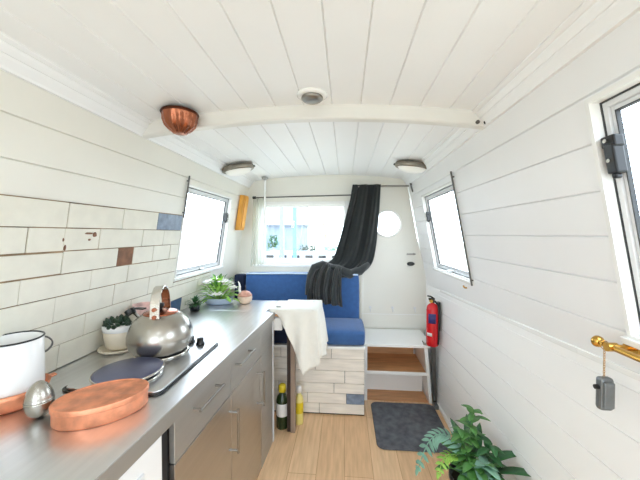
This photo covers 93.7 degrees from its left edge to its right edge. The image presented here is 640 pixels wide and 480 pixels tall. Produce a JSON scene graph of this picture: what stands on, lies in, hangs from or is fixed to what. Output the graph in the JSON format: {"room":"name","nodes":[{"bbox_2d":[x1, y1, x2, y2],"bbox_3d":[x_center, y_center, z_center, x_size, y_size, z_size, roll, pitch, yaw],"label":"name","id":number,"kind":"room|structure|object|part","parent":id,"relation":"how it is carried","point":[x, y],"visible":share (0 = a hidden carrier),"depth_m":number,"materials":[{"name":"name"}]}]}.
{"room":"houseboat interior","nodes":[
{"label":"houseboat interior","id":0,"kind":"room"},
{"bbox_2d":[0,70,248,295],"bbox_3d":[-1.049,0.418,0.583,0.347,1.880,4.770,0,1,5],"label":"wall","id":1,"kind":"structure","parent":0,"point":[52,148],"depth_m":1.12,"materials":[{"name":"beige paint"}]},
{"bbox_2d":[0,194,210,372],"bbox_3d":[-0.941,0.174,1.060,0.108,0.618,2.550,0,1,5],"label":"tile backsplash","id":2,"kind":"structure","parent":1,"relation":"attached to","point":[66,268],"depth_m":1.15,"materials":[{"name":"tile"}]},
{"bbox_2d":[0,32,254,187],"bbox_3d":[-0.857,-0.496,0.538,0.062,0.080,4.750,0,1,5],"label":"trim","id":3,"kind":"structure","parent":1,"relation":"attached to","point":[16,59],"depth_m":1.03,"materials":[{"name":"paint"}]},
{"bbox_2d":[182,176,189,217],"bbox_3d":[-0.808,-0.261,1.810,0.056,0.252,0.010,0,1,5],"label":"rod","id":4,"kind":"object","parent":1,"relation":"attached to","point":[188,180],"visible":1,"depth_m":1.81,"materials":[{"name":"grey metal"}]},
{"bbox_2d":[173,184,231,280],"bbox_3d":[-0.837,-0.052,2.184,0.139,0.594,0.735,0,1,5],"label":"window","id":5,"kind":"structure","parent":1,"relation":"in","point":[180,274],"depth_m":2.27,"materials":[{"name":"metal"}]},
{"bbox_3d":[-0.860,0.236,2.192,0.022,0.018,0.735,0,1,5],"label":"sill","id":6,"kind":"part","parent":5,"relation":"part of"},
{"bbox_2d":[235,195,248,229],"bbox_3d":[-0.713,-0.248,2.752,0.100,0.315,0.115,0,1,5],"label":"wall box","id":7,"kind":"object","parent":1,"relation":"attached to","point":[243,201],"visible":1,"depth_m":2.70,"materials":[{"name":"orange wood"}]},
{"bbox_3d":[-0.689,-0.247,2.750,0.052,0.285,0.085,0,1,5],"label":"panel","id":8,"kind":"part","parent":7,"relation":"part of","materials":[{"name":"orange wood"}]},
{"bbox_2d":[0,0,584,180],"bbox_3d":[-0.132,-0.575,0.486,1.565,0.130,4.770,0,1,5],"label":"ceiling","id":9,"kind":"structure","parent":0,"point":[201,56],"depth_m":0.92,"materials":[{"name":"paint"}]},
{"bbox_2d":[160,105,198,135],"bbox_3d":[-0.600,-0.500,1.284,0.154,0.092,0.154,0,1,5],"label":"lamp","id":10,"kind":"object","parent":9,"relation":"attached to","point":[180,120],"visible":1,"depth_m":1.24,"materials":[{"name":"orange metal"}]},
{"bbox_2d":[222,162,254,175],"bbox_3d":[-0.608,-0.523,2.228,0.259,0.089,0.150,0,1,2],"label":"lamp","id":11,"kind":"object","parent":9,"relation":"attached to","point":[237,169],"visible":0.99,"depth_m":2.18,"materials":[{"name":"white glass"}]},
{"bbox_3d":[-0.605,-0.508,2.228,0.200,0.047,0.116,-9,0,5],"label":"lamp glass","id":12,"kind":"part","parent":11,"relation":"part of","materials":[{"name":"white glass"}]},
{"bbox_2d":[262,177,267,260],"bbox_3d":[-0.507,-0.189,2.768,0.060,0.768,0.060,0,1,5],"label":"pole","id":13,"kind":"object","parent":9,"relation":"hanging from","point":[263,178],"visible":1,"depth_m":2.76,"materials":[{"name":"metal"}]},
{"bbox_2d":[297,87,327,104],"bbox_3d":[-0.032,-0.568,1.201,0.124,0.030,0.124,0,1,5],"label":"ceiling vent","id":14,"kind":"object","parent":9,"relation":"in","point":[309,95],"visible":1,"depth_m":1.17,"materials":[{"name":"white plastic"}]},
{"bbox_2d":[393,160,426,172],"bbox_3d":[0.656,-0.521,2.143,0.258,0.086,0.151,0,1,-1],"label":"lamp","id":15,"kind":"object","parent":9,"relation":"attached to","point":[408,166],"visible":0.87,"depth_m":2.10,"materials":[{"name":"white glass"}]},
{"bbox_3d":[0.654,-0.506,2.143,0.200,0.047,0.116,8,2,5],"label":"lamp glass","id":16,"kind":"part","parent":15,"relation":"part of","materials":[{"name":"white glass"}]},
{"bbox_2d":[222,175,448,353],"bbox_3d":[0.114,0.317,2.882,2.150,1.950,0.050,0,1,5],"label":"wall","id":17,"kind":"structure","parent":0,"point":[315,184],"depth_m":2.86,"materials":[{"name":"beige paint"}]},
{"bbox_2d":[253,201,348,266],"bbox_3d":[-0.177,-0.057,2.874,0.920,0.622,0.090,0,1,5],"label":"window","id":18,"kind":"structure","parent":17,"relation":"in","point":[270,262],"depth_m":2.87,"materials":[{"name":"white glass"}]},
{"bbox_3d":[-0.179,0.242,2.852,0.920,0.025,0.033,0,1,5],"label":"sill","id":19,"kind":"part","parent":18,"relation":"part of","materials":[{"name":"white paint"}]},
{"bbox_3d":[-0.174,-0.070,2.907,0.840,0.537,0.023,0,1,5],"label":"sash","id":20,"kind":"part","parent":18,"relation":"part of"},
{"bbox_2d":[252,194,350,198],"bbox_3d":[-0.147,-0.407,2.833,0.986,0.036,0.063,0,1,5],"label":"curtain rod","id":21,"kind":"object","parent":17,"relation":"attached to","point":[253,197],"visible":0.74,"depth_m":2.81,"materials":[{"name":"grey metal"}]},
{"bbox_2d":[251,198,263,265],"bbox_3d":[-0.597,-0.072,2.864,0.135,0.650,0.028,0,1,10],"label":"curtain","id":22,"kind":"object","parent":21,"relation":"hanging from","point":[257,252],"visible":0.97,"depth_m":2.86,"materials":[{"name":"white fabric"}]},
{"bbox_2d":[358,185,408,186],"bbox_3d":[0.557,-0.490,2.765,0.500,0.018,0.079,0,1,5],"label":"curtain rod","id":23,"kind":"object","parent":17,"relation":"attached to","point":[381,185],"visible":0.61,"depth_m":2.72,"materials":[{"name":"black metal"}]},
{"bbox_2d":[305,184,380,306],"bbox_3d":[0.207,0.024,2.634,0.692,1.057,0.249,-1,1,-36],"label":"curtain","id":24,"kind":"object","parent":23,"relation":"hanging from","point":[355,252],"visible":0.99,"depth_m":2.71,"materials":[{"name":"grey fabric"}]},
{"bbox_2d":[361,187,425,328],"bbox_3d":[0.679,0.162,2.786,0.592,1.315,0.078,0,1,5],"label":"door","id":25,"kind":"structure","parent":17,"relation":"in","point":[393,288],"depth_m":2.78,"materials":[{"name":"paint"}]},
{"bbox_2d":[408,187,427,329],"bbox_3d":[0.900,0.160,2.771,0.185,1.330,0.035,0,1,5],"label":"trim","id":26,"kind":"structure","parent":17,"relation":"attached to","point":[408,187],"depth_m":2.76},
{"bbox_2d":[256,390,451,479],"bbox_3d":[-0.108,1.359,0.538,2.200,0.040,4.800,0,1,5],"label":"floor","id":27,"kind":"structure","parent":0,"point":[325,446],"depth_m":1.84,"materials":[{"name":"brown wood"}]},
{"bbox_2d":[118,435,161,479],"bbox_3d":[-0.724,0.934,0.551,0.509,0.770,0.660,0,1,5],"label":"fridge","id":28,"kind":"object","parent":27,"relation":"on","point":[148,466],"visible":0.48,"depth_m":0.80,"materials":[{"name":"white metal"}]},
{"bbox_3d":[-0.472,0.613,0.624,0.008,0.020,0.300,0,1,7],"label":"handle","id":29,"kind":"part","parent":28,"relation":"part of","materials":[{"name":"white plastic"}]},
{"bbox_2d":[162,430,167,479],"bbox_3d":[-0.694,0.919,0.904,0.470,0.826,0.042,0,1,5],"label":"filler panel","id":30,"kind":"object","parent":27,"relation":"on","point":[164,435],"visible":0.02,"depth_m":0.89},
{"bbox_2d":[167,365,239,479],"bbox_3d":[-0.649,0.915,1.127,0.582,0.826,0.405,0,1,5],"label":"base cabinet","id":31,"kind":"object","parent":27,"relation":"on","point":[199,440],"visible":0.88,"depth_m":1.08,"materials":[{"name":"metal"}]},
{"bbox_2d":[0,300,276,479],"bbox_3d":[-0.683,0.508,1.038,0.627,0.048,2.535,0,1,5],"label":"countertop","id":32,"kind":"structure","parent":31,"relation":"on","point":[30,449],"depth_m":0.80,"materials":[{"name":"metal"}]},
{"bbox_2d":[0,372,56,414],"bbox_3d":[-0.905,0.459,0.892,0.166,0.056,0.175,0,1,5],"label":"copper pan","id":33,"kind":"object","parent":32,"relation":"on","point":[11,404],"visible":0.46,"depth_m":0.84,"materials":[{"name":"orange metal"}]},
{"bbox_2d":[0,330,52,398],"bbox_3d":[-0.905,0.374,0.886,0.143,0.172,0.144,0,1,5],"label":"enamel mug","id":34,"kind":"object","parent":33,"relation":"on","point":[22,353],"visible":0.88,"depth_m":0.86,"materials":[{"name":"white metal"}]},
{"bbox_3d":[-0.852,0.324,0.942,0.012,0.052,0.022,1,2,43],"label":"handle","id":35,"kind":"part","parent":34,"relation":"part of","materials":[{"name":"grey metal"}]},
{"bbox_2d":[23,380,54,417],"bbox_3d":[-0.775,0.438,0.828,0.066,0.100,0.066,0,1,5],"label":"timer","id":36,"kind":"object","parent":32,"relation":"on","point":[39,396],"visible":0.97,"depth_m":0.81,"materials":[{"name":"metal"}]},
{"bbox_2d":[49,378,148,430],"bbox_3d":[-0.618,0.462,0.854,0.209,0.052,0.188,0,1,5],"label":"box","id":37,"kind":"object","parent":32,"relation":"on","point":[99,404],"visible":1,"depth_m":0.81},
{"bbox_2d":[97,314,130,354],"bbox_3d":[-0.871,0.404,1.313,0.174,0.148,0.174,0,1,5],"label":"succulent pot","id":38,"kind":"object","parent":32,"relation":"on","point":[114,330],"visible":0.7,"depth_m":1.26,"materials":[{"name":"beige ceramic"}]},
{"bbox_2d":[62,335,218,396],"bbox_3d":[-0.649,0.462,1.169,0.343,0.040,0.466,0,1,5],"label":"cooktop","id":39,"kind":"object","parent":32,"relation":"in","point":[176,365],"visible":0.34,"depth_m":1.12,"materials":[{"name":"silver metal"}]},
{"bbox_2d":[89,357,163,384],"bbox_3d":[-0.664,0.451,1.043,0.220,0.013,0.220,0,1,5],"label":"lid","id":40,"kind":"object","parent":39,"relation":"on","point":[144,368],"visible":0.84,"depth_m":1.03,"materials":[{"name":"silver metal"}]},
{"bbox_2d":[124,285,192,357],"bbox_3d":[-0.668,0.322,1.256,0.248,0.262,0.261,-1,1,-35],"label":"kettle","id":41,"kind":"object","parent":39,"relation":"on","point":[162,330],"visible":0.99,"depth_m":1.18,"materials":[{"name":"metal"}]},
{"bbox_3d":[-0.780,0.344,1.275,0.084,0.085,0.051,0,1,5],"label":"spout","id":42,"kind":"part","parent":41,"relation":"part of","materials":[{"name":"metal"}]},
{"bbox_3d":[-0.664,0.296,1.251,0.132,0.017,0.132,0,1,5],"label":"lid","id":43,"kind":"part","parent":41,"relation":"part of","materials":[{"name":"orange metal"}]},
{"bbox_3d":[-0.664,0.263,1.250,0.073,0.145,0.159,0,1,5],"label":"handle","id":44,"kind":"part","parent":41,"relation":"part of","materials":[{"name":"white ceramic"}]},
{"bbox_3d":[-0.536,0.453,1.343,0.038,0.029,0.038,0,1,5],"label":"knob","id":45,"kind":"part","parent":39,"relation":"part of","materials":[{"name":"black plastic"}]},
{"bbox_2d":[132,302,149,315],"bbox_3d":[-0.855,0.395,1.475,0.140,0.160,0.116,1,1,27],"label":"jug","id":46,"kind":"object","parent":32,"relation":"on","point":[141,304],"visible":0.18,"depth_m":1.45,"materials":[{"name":"pink ceramic"}]},
{"bbox_2d":[185,294,200,310],"bbox_3d":[-0.830,0.415,1.980,0.110,0.099,0.115,1,1,32],"label":"herb pot","id":47,"kind":"object","parent":32,"relation":"on","point":[194,306],"visible":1,"depth_m":1.97,"materials":[{"name":"black plastic"}]},
{"bbox_3d":[-0.829,0.445,1.985,0.068,0.040,0.068,0,1,5],"label":"pot","id":48,"kind":"part","parent":47,"relation":"part of","materials":[{"name":"black ceramic"}]},
{"bbox_2d":[198,273,239,304],"bbox_3d":[-0.731,0.348,2.164,0.275,0.226,0.260,-1,2,-40],"label":"flowering plant","id":49,"kind":"object","parent":32,"relation":"on","point":[220,283],"visible":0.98,"depth_m":2.15,"materials":[{"name":"green plant"}]},
{"bbox_3d":[-0.721,0.380,2.103,0.098,0.026,0.094,0,1,5],"label":"flower","id":50,"kind":"part","parent":49,"relation":"part of","materials":[{"name":"white plant"}]},
{"bbox_2d":[204,295,233,304],"bbox_3d":[-0.735,0.438,2.178,0.218,0.047,0.152,0,1,5],"label":"bowl","id":51,"kind":"object","parent":32,"relation":"on","point":[220,299],"depth_m":2.12,"materials":[{"name":"blue ceramic"}]},
{"bbox_2d":[237,281,251,303],"bbox_3d":[-0.549,0.379,2.191,0.106,0.164,0.106,0,1,5],"label":"jar","id":52,"kind":"object","parent":32,"relation":"on","point":[245,297],"visible":0.98,"depth_m":2.16,"materials":[{"name":"ceramic"}]},
{"bbox_3d":[-0.420,0.995,1.109,0.018,0.642,0.403,0,1,7],"label":"door","id":53,"kind":"part","parent":31,"relation":"part of","materials":[{"name":"metal"}]},
{"bbox_3d":[-0.397,0.564,1.081,0.037,0.010,0.180,0,1,7],"label":"handle","id":54,"kind":"part","parent":31,"relation":"part of","materials":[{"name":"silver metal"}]},
{"bbox_3d":[-0.367,0.817,1.284,0.047,0.189,0.010,0,1,5],"label":"handle","id":55,"kind":"part","parent":31,"relation":"part of","materials":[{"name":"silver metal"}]},
{"bbox_2d":[230,334,264,479],"bbox_3d":[-0.608,0.907,1.532,0.597,0.826,0.405,0,1,5],"label":"base cabinet","id":56,"kind":"object","parent":27,"relation":"on","point":[246,372],"visible":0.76,"depth_m":1.50,"materials":[{"name":"metal"}]},
{"bbox_3d":[-0.354,0.557,1.426,0.037,0.010,0.185,0,1,7],"label":"handle","id":57,"kind":"part","parent":56,"relation":"part of","materials":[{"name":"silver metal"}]},
{"bbox_3d":[-0.369,0.593,1.506,0.018,0.138,0.403,0,1,7],"label":"drawer","id":58,"kind":"part","parent":56,"relation":"part of","materials":[{"name":"metal"}]},
{"bbox_3d":[-0.323,0.810,1.639,0.047,0.189,0.010,0,1,5],"label":"handle","id":59,"kind":"part","parent":56,"relation":"part of","materials":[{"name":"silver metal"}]},
{"bbox_2d":[260,320,273,468],"bbox_3d":[-0.594,0.900,1.861,0.570,0.826,0.250,0,1,5],"label":"end panel","id":60,"kind":"object","parent":27,"relation":"on","point":[267,336],"visible":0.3,"depth_m":1.83,"materials":[{"name":"metal"}]},
{"bbox_3d":[-0.585,0.898,1.975,0.570,0.826,0.022,0,1,5],"label":"edge panel","id":61,"kind":"part","parent":60,"relation":"part of","materials":[{"name":"white wood"}]},
{"bbox_2d":[276,383,286,429],"bbox_3d":[-0.263,1.158,2.103,0.088,0.299,0.088,0,1,5],"label":"bottle","id":62,"kind":"object","parent":27,"relation":"on","point":[281,401],"visible":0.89,"depth_m":2.07,"materials":[{"name":"green glass"}]},
{"bbox_2d":[269,301,295,432],"bbox_3d":[-0.171,0.880,2.093,0.315,0.856,0.273,0,1,5],"label":"side table","id":63,"kind":"object","parent":27,"relation":"on","point":[291,356],"visible":0.42,"depth_m":2.03,"materials":[{"name":"brown wood"}]},
{"bbox_3d":[-0.274,0.551,2.081,0.070,0.085,0.220,0,1,5],"label":"drawer","id":64,"kind":"part","parent":63,"relation":"part of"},
{"bbox_3d":[-0.211,0.893,2.055,0.026,0.832,0.035,0,1,5],"label":"leg","id":65,"kind":"part","parent":63,"relation":"part of","materials":[{"name":"brown wood"}]},
{"bbox_3d":[-0.183,0.893,2.048,0.030,0.832,0.045,0,1,5],"label":"leg","id":66,"kind":"part","parent":63,"relation":"part of","materials":[{"name":"brown wood"}]},
{"bbox_2d":[269,299,327,375],"bbox_3d":[-0.136,0.647,2.055,0.377,0.402,0.356,0,1,5],"label":"table cloth","id":67,"kind":"object","parent":63,"relation":"on","point":[303,321],"visible":0.99,"depth_m":1.93,"materials":[{"name":"white fabric"}]},
{"bbox_2d":[296,385,302,424],"bbox_3d":[-0.149,1.174,2.144,0.061,0.264,0.061,0,1,5],"label":"bottle","id":68,"kind":"object","parent":27,"relation":"on","point":[299,398],"visible":0.89,"depth_m":2.12,"materials":[{"name":"yellow plastic"}]},
{"bbox_2d":[274,343,364,415],"bbox_3d":[-0.224,1.039,2.568,1.170,0.520,0.642,0,1,5],"label":"bench base","id":69,"kind":"object","parent":27,"relation":"on","point":[335,386],"visible":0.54,"depth_m":2.23,"materials":[{"name":"white tile"}]},
{"bbox_2d":[234,274,245,299],"bbox_3d":[-0.720,0.483,2.719,0.093,0.353,0.088,0,1,5],"label":"cushion","id":70,"kind":"object","parent":69,"relation":"on","point":[241,278],"visible":0.44,"depth_m":2.68,"materials":[{"name":"blue fabric"}]},
{"bbox_2d":[246,272,307,300],"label":"cushion","id":71,"kind":"object","parent":69,"relation":"on","point":[278,286],"depth_m":2.65,"materials":[{"name":"blue fabric"}]},
{"bbox_2d":[274,328,286,342],"bbox_3d":[-0.432,0.721,2.442,0.719,0.127,0.379,0,1,5],"label":"seat cushion","id":72,"kind":"object","parent":69,"relation":"on","point":[280,336],"visible":0.04,"depth_m":2.24,"materials":[{"name":"blue fabric"}]},
{"bbox_2d":[322,274,358,318],"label":"cushion","id":73,"kind":"object","parent":69,"relation":"on","point":[349,287],"depth_m":2.59,"materials":[{"name":"blue fabric"}]},
{"bbox_2d":[325,318,364,344],"bbox_3d":[0.140,0.722,2.394,0.427,0.127,0.379,0,1,5],"label":"seat cushion","id":74,"kind":"object","parent":69,"relation":"on","point":[340,331],"visible":0.59,"depth_m":2.22,"materials":[{"name":"blue fabric"}]},
{"bbox_2d":[364,328,431,403],"bbox_3d":[0.644,1.067,2.612,0.547,0.462,0.420,0,1,5],"label":"step","id":75,"kind":"structure","parent":27,"relation":"on","point":[392,370],"depth_m":2.55,"materials":[{"name":"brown wood"}]},
{"bbox_3d":[0.387,1.077,2.634,0.027,0.440,0.410,0,1,5],"label":"panel","id":76,"kind":"part","parent":75,"relation":"part of","materials":[{"name":"white wood"}]},
{"bbox_3d":[0.640,0.954,2.799,0.450,0.200,0.025,0,1,5],"label":"panel","id":77,"kind":"part","parent":75,"relation":"part of","materials":[{"name":"brown wood"}]},
{"bbox_3d":[0.879,1.078,2.591,0.065,0.440,0.415,0,1,5],"label":"panel","id":78,"kind":"part","parent":75,"relation":"part of","materials":[{"name":"white wood"}]},
{"bbox_2d":[371,402,451,452],"bbox_3d":[0.624,1.302,2.119,0.485,0.010,0.525,0,1,5],"label":"door mat","id":79,"kind":"object","parent":27,"relation":"on","point":[397,426],"visible":0.76,"depth_m":2.10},
{"bbox_2d":[430,347,436,401],"bbox_3d":[0.899,1.068,2.375,0.050,0.470,0.030,0,1,5],"label":"strip","id":80,"kind":"object","parent":27,"relation":"on","point":[432,349],"visible":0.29,"depth_m":2.37,"materials":[{"name":"grey metal"}]},
{"bbox_2d":[432,402,438,409],"bbox_3d":[0.897,1.284,2.329,0.035,0.040,0.058,0,1,5],"label":"floor catch","id":81,"kind":"structure","parent":27,"relation":"on","point":[434,404],"depth_m":2.31,"materials":[{"name":"grey metal"}]},
{"bbox_2d":[415,404,530,479],"bbox_3d":[0.703,1.053,1.274,0.396,0.543,0.534,0,1,-23],"label":"potted fern","id":82,"kind":"object","parent":27,"relation":"on","point":[464,464],"visible":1,"depth_m":1.35,"materials":[{"name":"green plant"}]},
{"bbox_2d":[448,463,455,479],"bbox_3d":[0.687,1.188,1.341,0.208,0.270,0.208,0,1,5],"label":"pot","id":83,"kind":"object","parent":82,"relation":"attached to","point":[452,473],"depth_m":1.38,"materials":[{"name":"black plastic"}]},
{"bbox_3d":[0.666,0.972,1.370,0.144,0.205,0.159,-1,1,-32],"label":"leafy stem","id":84,"kind":"part","parent":82,"relation":"part of","materials":[{"name":"green plant"}]},
{"bbox_3d":[0.670,1.013,1.318,0.154,0.125,0.160,0,1,5],"label":"leafy stem","id":85,"kind":"part","parent":82,"relation":"part of","materials":[{"name":"green plant"}]},
{"bbox_3d":[0.693,0.926,1.379,0.162,0.294,0.176,1,2,42],"label":"leafy stem","id":86,"kind":"part","parent":82,"relation":"part of","materials":[{"name":"green plant"}]},
{"bbox_3d":[0.698,1.004,1.294,0.210,0.143,0.194,0,1,5],"label":"leafy stem","id":87,"kind":"part","parent":82,"relation":"part of","materials":[{"name":"green plant"}]},
{"bbox_3d":[0.712,0.982,1.327,0.193,0.186,0.160,0,1,5],"label":"leafy stem","id":88,"kind":"part","parent":82,"relation":"part of","materials":[{"name":"green plant"}]},
{"bbox_2d":[409,11,639,373],"bbox_3d":[0.716,-0.088,0.425,0.212,0.860,4.770,0,1,5],"label":"wall","id":89,"kind":"structure","parent":0,"point":[534,225],"depth_m":0.98,"materials":[{"name":"white paint"}]},
{"bbox_2d":[141,103,485,138],"bbox_3d":[-0.064,-0.529,1.311,1.526,0.119,0.066,0,1,5],"label":"ceiling beam","id":90,"kind":"structure","parent":89,"relation":"attached to","point":[360,112],"depth_m":1.29,"materials":[{"name":"paint"}]},
{"bbox_2d":[421,180,473,285],"bbox_3d":[0.855,-0.049,2.043,0.156,0.594,0.735,0,1,5],"label":"window","id":91,"kind":"structure","parent":89,"relation":"in","point":[455,273],"depth_m":2.22,"materials":[{"name":"metal"}]},
{"bbox_3d":[0.870,-0.056,2.042,0.109,0.521,0.656,0,1,5],"label":"sash","id":92,"kind":"part","parent":91,"relation":"part of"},
{"bbox_3d":[0.887,0.239,2.046,0.022,0.018,0.735,0,1,5],"label":"sill","id":93,"kind":"part","parent":91,"relation":"part of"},
{"bbox_2d":[450,171,473,285],"bbox_3d":[0.795,-0.064,1.681,0.135,0.642,0.010,0,1,5],"label":"rod","id":94,"kind":"object","parent":89,"relation":"attached to","point":[452,176],"visible":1,"depth_m":1.68,"materials":[{"name":"grey metal"}]},
{"bbox_2d":[402,0,639,184],"bbox_3d":[0.592,-0.493,0.418,0.062,0.080,4.750,0,1,5],"label":"trim","id":95,"kind":"structure","parent":89,"relation":"attached to","point":[593,20],"depth_m":0.82,"materials":[{"name":"paint"}]},
{"bbox_2d":[584,70,639,362],"bbox_3d":[0.716,-0.022,0.419,0.160,0.643,0.774,0,1,5],"label":"window","id":96,"kind":"structure","parent":89,"relation":"in","point":[603,109],"depth_m":0.74,"materials":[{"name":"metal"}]},
{"bbox_3d":[0.741,0.270,0.800,0.030,0.030,0.022,0,1,5],"label":"rail","id":97,"kind":"part","parent":96,"relation":"part of","materials":[{"name":"gold metal"}]},
{"bbox_2d":[593,340,614,410],"bbox_3d":[0.738,0.352,0.779,0.042,0.182,0.028,0,1,5],"label":"padlock","id":98,"kind":"object","parent":96,"relation":"hanging from","point":[604,386],"visible":0.97,"depth_m":0.77,"materials":[{"name":"grey metal"}]},
{"bbox_3d":[0.739,0.310,0.780,0.022,0.099,0.006,0,1,5],"label":"chain","id":99,"kind":"part","parent":98,"relation":"part of","materials":[{"name":"gold metal"}]},
{"bbox_3d":[0.729,0.278,0.439,0.067,0.042,0.744,0,1,5],"label":"brass rail","id":100,"kind":"part","parent":96,"relation":"part of","materials":[{"name":"gold metal"}]},
{"bbox_3d":[0.727,-0.043,0.398,0.124,0.570,0.685,0,1,5],"label":"frame","id":101,"kind":"part","parent":96,"relation":"part of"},
{"bbox_3d":[0.730,-0.043,0.398,0.113,0.541,0.656,0,1,5],"label":"sash","id":102,"kind":"part","parent":96,"relation":"part of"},
{"bbox_3d":[0.748,0.262,0.402,0.022,0.018,0.735,0,1,5],"label":"sill","id":103,"kind":"part","parent":96,"relation":"part of","materials":[{"name":"white wood"}]},
{"bbox_2d":[425,272,639,479],"bbox_3d":[0.810,0.774,0.435,0.109,1.154,4.770,0,1,5],"label":"wall","id":104,"kind":"structure","parent":0,"point":[537,395],"depth_m":1.19,"materials":[{"name":"white paint"}]},
{"bbox_2d":[426,295,440,346],"bbox_3d":[0.884,0.630,2.347,0.101,0.397,0.095,0,1,5],"label":"fire extinguisher","id":105,"kind":"object","parent":104,"relation":"attached to","point":[433,311],"visible":1,"depth_m":2.31,"materials":[{"name":"red metal"}]},
{"bbox_2d":[437,402,458,443],"bbox_3d":[0.748,1.332,0.215,0.015,0.028,4.300,0,1,5],"label":"baseboard","id":106,"kind":"structure","parent":104,"relation":"attached to","point":[440,408],"depth_m":2.17,"materials":[{"name":"white paint"}]},
{"bbox_2d":[440,290,639,380],"bbox_3d":[0.747,0.323,0.205,0.010,0.255,4.320,0,1,5],"label":"trim","id":107,"kind":"structure","parent":104,"relation":"attached to","point":[614,366],"depth_m":1.01,"materials":[{"name":"white wood"}]},
{"label":"outside","id":108,"kind":"structure","parent":0,"visible":0},
{"bbox_2d":[177,244,467,271],"bbox_3d":[0.830,1.875,10.005,120.000,0.050,100.000,0,1,5],"label":"ground","id":109,"kind":"structure","parent":108,"point":[190,255],"depth_m":28.61,"materials":[{"name":"white"}]},
{"bbox_2d":[267,234,279,250],"bbox_3d":[-2.314,0.740,14.796,0.743,2.034,0.671,1,1,39],"label":"bush","id":110,"kind":"object","parent":109,"relation":"on","point":[275,243],"visible":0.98,"depth_m":14.70,"materials":[{"name":"green plant"}]},
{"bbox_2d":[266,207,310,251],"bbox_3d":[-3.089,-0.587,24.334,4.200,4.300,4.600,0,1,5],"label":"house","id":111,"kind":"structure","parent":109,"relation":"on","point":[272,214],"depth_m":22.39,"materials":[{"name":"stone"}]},
{"bbox_2d":[293,207,296,257],"bbox_3d":[-0.510,-0.022,6.099,0.070,3.900,0.070,0,1,5],"label":"mooring post","id":112,"kind":"object","parent":109,"relation":"on","point":[294,208],"visible":0.29,"depth_m":6.07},
{"bbox_2d":[266,251,335,257],"bbox_3d":[-0.042,1.147,12.171,5.300,1.320,2.200,0,1,5],"label":"moored boat","id":113,"kind":"object","parent":109,"relation":"on","point":[270,254],"visible":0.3,"depth_m":11.45,"materials":[{"name":"white plastic"}]},
{"bbox_2d":[298,245,316,250],"bbox_3d":[-0.618,0.983,15.098,1.014,1.537,1.095,0,1,5],"label":"bush","id":114,"kind":"object","parent":109,"relation":"on","point":[306,246],"visible":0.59,"depth_m":15.04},
{"bbox_2d":[322,243,336,250],"bbox_3d":[0.573,0.944,15.967,0.880,1.579,0.977,1,1,26],"label":"bush","id":115,"kind":"object","parent":109,"relation":"on","point":[331,246],"visible":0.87,"depth_m":15.90,"materials":[{"name":"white plant"}]}
]}

